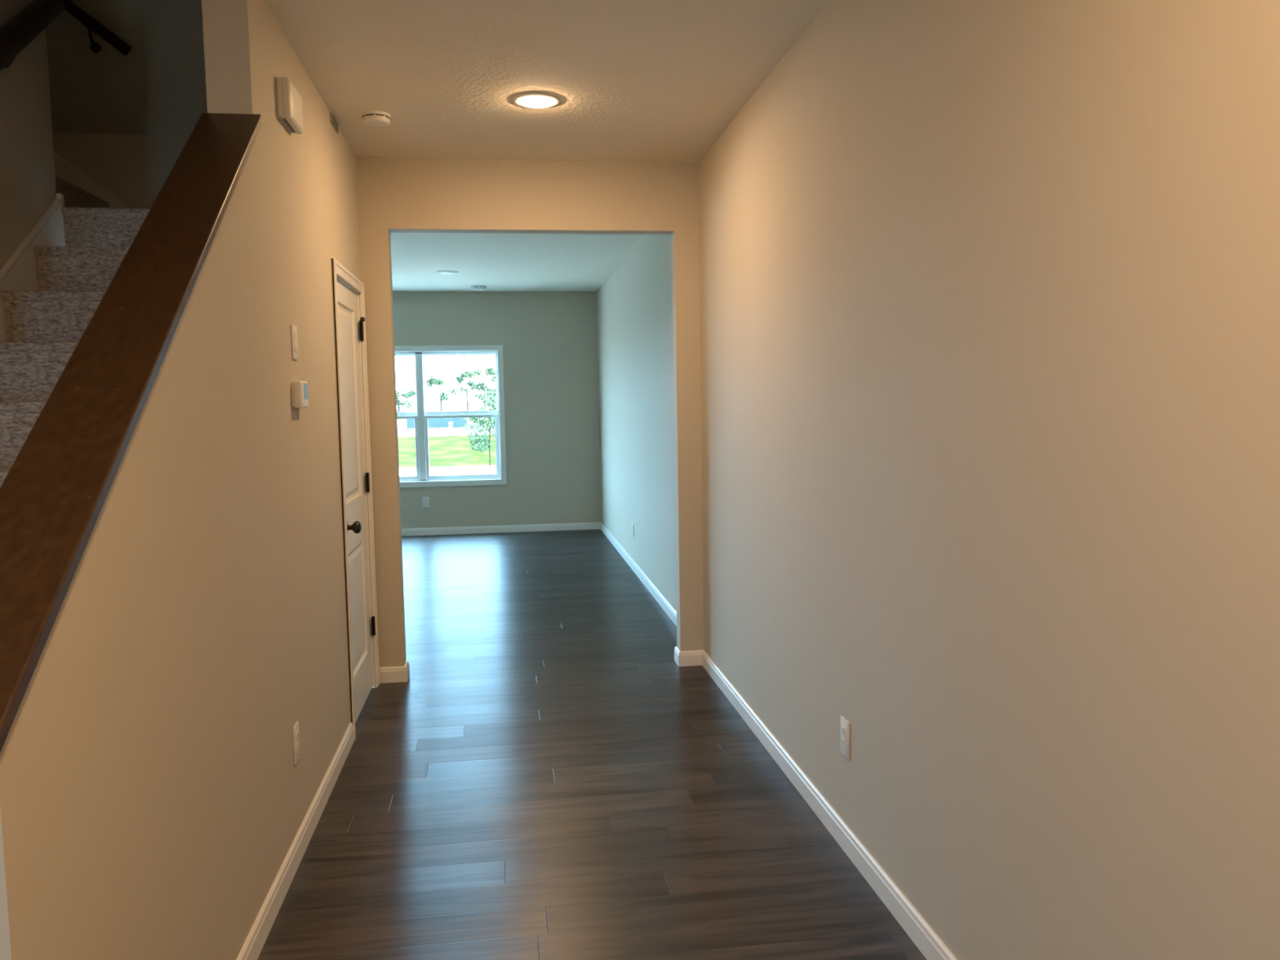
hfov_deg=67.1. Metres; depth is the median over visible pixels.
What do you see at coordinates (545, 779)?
floor
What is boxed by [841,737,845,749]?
receptacle
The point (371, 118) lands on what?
smoke detector
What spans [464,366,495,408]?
tree
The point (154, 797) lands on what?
wall
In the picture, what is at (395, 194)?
wall partition
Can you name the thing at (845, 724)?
wall outlet
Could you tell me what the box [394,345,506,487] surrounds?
window
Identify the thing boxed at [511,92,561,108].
recessed light
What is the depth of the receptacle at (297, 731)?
3.16 m
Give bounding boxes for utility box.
[448,422,453,428]
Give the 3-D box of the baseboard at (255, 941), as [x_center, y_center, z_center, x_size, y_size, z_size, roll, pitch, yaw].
[-1.128,1.223,2.814,0.140,0.083,2.891,-2,5,-8]
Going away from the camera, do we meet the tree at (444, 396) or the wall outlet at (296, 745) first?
the wall outlet at (296, 745)
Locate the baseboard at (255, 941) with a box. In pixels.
[235,722,354,959]
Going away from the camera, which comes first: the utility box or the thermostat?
the thermostat
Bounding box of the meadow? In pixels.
[396,410,493,428]
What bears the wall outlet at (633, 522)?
attached to the wall at (989, 290)
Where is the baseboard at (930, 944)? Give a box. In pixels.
[702,649,957,959]
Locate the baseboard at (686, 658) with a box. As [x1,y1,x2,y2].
[674,646,703,666]
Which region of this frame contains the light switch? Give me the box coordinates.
[290,324,297,359]
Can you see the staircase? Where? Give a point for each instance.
(52, 286)
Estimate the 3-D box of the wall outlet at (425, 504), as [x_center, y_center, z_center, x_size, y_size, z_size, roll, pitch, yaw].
[-2.434,0.251,10.957,0.074,0.122,0.009,-2,5,-8]
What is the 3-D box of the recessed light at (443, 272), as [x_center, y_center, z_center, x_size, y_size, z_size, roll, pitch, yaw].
[-1.839,-1.980,9.229,0.210,0.018,0.210,-2,5,-8]
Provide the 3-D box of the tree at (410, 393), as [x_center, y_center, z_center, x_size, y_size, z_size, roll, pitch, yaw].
[-19.964,-6.446,79.734,3.074,2.919,2.112,-2,5,-8]
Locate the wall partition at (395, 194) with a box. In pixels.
[356,156,703,682]
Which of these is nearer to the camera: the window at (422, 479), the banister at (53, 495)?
the banister at (53, 495)
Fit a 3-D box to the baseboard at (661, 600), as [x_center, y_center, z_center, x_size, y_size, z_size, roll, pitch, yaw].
[-0.048,0.756,8.380,0.014,0.083,5.841,-2,5,-8]
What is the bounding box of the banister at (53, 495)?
[0,112,261,752]
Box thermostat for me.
[291,380,308,408]
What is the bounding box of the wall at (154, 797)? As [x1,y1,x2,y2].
[0,0,375,959]
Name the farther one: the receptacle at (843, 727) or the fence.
the fence
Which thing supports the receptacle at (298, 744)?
attached to the wall outlet at (296, 745)
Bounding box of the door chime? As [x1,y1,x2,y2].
[275,76,303,133]
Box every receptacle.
[296,730,298,742]
[297,742,299,754]
[841,725,845,737]
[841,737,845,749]
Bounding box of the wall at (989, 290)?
[596,0,1279,959]
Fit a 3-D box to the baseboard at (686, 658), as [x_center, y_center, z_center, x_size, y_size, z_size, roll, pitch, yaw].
[0.290,0.987,5.433,0.173,0.083,0.137,-2,5,-8]
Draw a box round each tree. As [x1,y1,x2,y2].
[395,390,415,419]
[425,374,457,411]
[455,368,483,410]
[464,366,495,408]
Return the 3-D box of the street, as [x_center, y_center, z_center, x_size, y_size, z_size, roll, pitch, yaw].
[-11.366,-2.067,44.825,110.000,0.350,12.000,-2,5,-8]
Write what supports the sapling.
on the paving
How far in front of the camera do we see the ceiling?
3.83 m
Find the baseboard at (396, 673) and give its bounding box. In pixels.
[379,660,409,683]
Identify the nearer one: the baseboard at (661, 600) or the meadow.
the baseboard at (661, 600)
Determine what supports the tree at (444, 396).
on the meadow
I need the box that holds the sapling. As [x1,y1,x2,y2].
[463,390,496,474]
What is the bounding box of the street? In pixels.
[397,426,495,436]
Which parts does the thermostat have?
wall plate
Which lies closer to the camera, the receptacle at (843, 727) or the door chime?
the receptacle at (843, 727)
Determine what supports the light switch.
attached to the wall at (154, 797)
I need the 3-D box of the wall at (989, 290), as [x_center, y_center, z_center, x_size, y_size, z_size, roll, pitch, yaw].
[0.471,-0.301,4.836,0.146,2.740,13.062,-2,5,-8]
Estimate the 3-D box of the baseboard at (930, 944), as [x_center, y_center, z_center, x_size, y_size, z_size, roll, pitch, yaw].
[0.840,1.259,1.935,0.014,0.083,6.992,-2,5,-8]
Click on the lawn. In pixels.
(454, 450)
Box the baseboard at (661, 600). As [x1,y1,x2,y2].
[600,521,676,626]
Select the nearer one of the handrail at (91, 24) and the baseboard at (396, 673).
the handrail at (91, 24)
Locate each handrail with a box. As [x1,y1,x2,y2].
[0,0,64,71]
[62,0,131,55]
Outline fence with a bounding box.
[406,417,466,429]
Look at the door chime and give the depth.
3.18 m
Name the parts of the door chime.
panel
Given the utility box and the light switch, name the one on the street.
the utility box
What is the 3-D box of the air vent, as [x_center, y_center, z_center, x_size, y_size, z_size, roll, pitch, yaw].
[-1.348,-1.577,4.260,0.008,0.040,0.180,-2,5,-8]
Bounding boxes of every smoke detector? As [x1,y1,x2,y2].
[361,111,391,127]
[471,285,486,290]
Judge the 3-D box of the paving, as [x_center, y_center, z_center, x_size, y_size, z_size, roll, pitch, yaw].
[-4.922,0.280,17.225,55.000,0.180,12.658,-2,5,-8]
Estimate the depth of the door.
4.67 m
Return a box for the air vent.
[329,112,338,133]
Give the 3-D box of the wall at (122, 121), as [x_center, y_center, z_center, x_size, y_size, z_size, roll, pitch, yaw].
[-2.925,-2.446,4.419,2.768,3.200,0.120,-2,5,-8]
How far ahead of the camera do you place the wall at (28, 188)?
3.44 m
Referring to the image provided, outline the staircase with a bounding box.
[0,151,151,487]
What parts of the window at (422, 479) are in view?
sash, sash, sash, sash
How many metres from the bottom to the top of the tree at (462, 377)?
4.340 m
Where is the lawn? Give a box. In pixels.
[397,434,496,467]
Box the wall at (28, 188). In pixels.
[0,0,56,270]
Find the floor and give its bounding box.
[257,528,926,959]
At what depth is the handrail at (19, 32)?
3.27 m
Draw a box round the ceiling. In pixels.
[263,0,828,291]
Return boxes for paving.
[399,465,496,476]
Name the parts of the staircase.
skirt moulding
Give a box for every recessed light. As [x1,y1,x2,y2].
[436,270,458,274]
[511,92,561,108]
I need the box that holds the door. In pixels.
[330,257,379,740]
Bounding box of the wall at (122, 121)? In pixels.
[45,0,207,208]
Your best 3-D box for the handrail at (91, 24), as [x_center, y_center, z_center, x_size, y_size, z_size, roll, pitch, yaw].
[-2.971,-2.436,4.306,1.276,1.023,0.093,-2,5,-8]
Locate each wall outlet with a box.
[293,720,300,764]
[422,496,429,507]
[632,522,634,537]
[840,715,849,759]

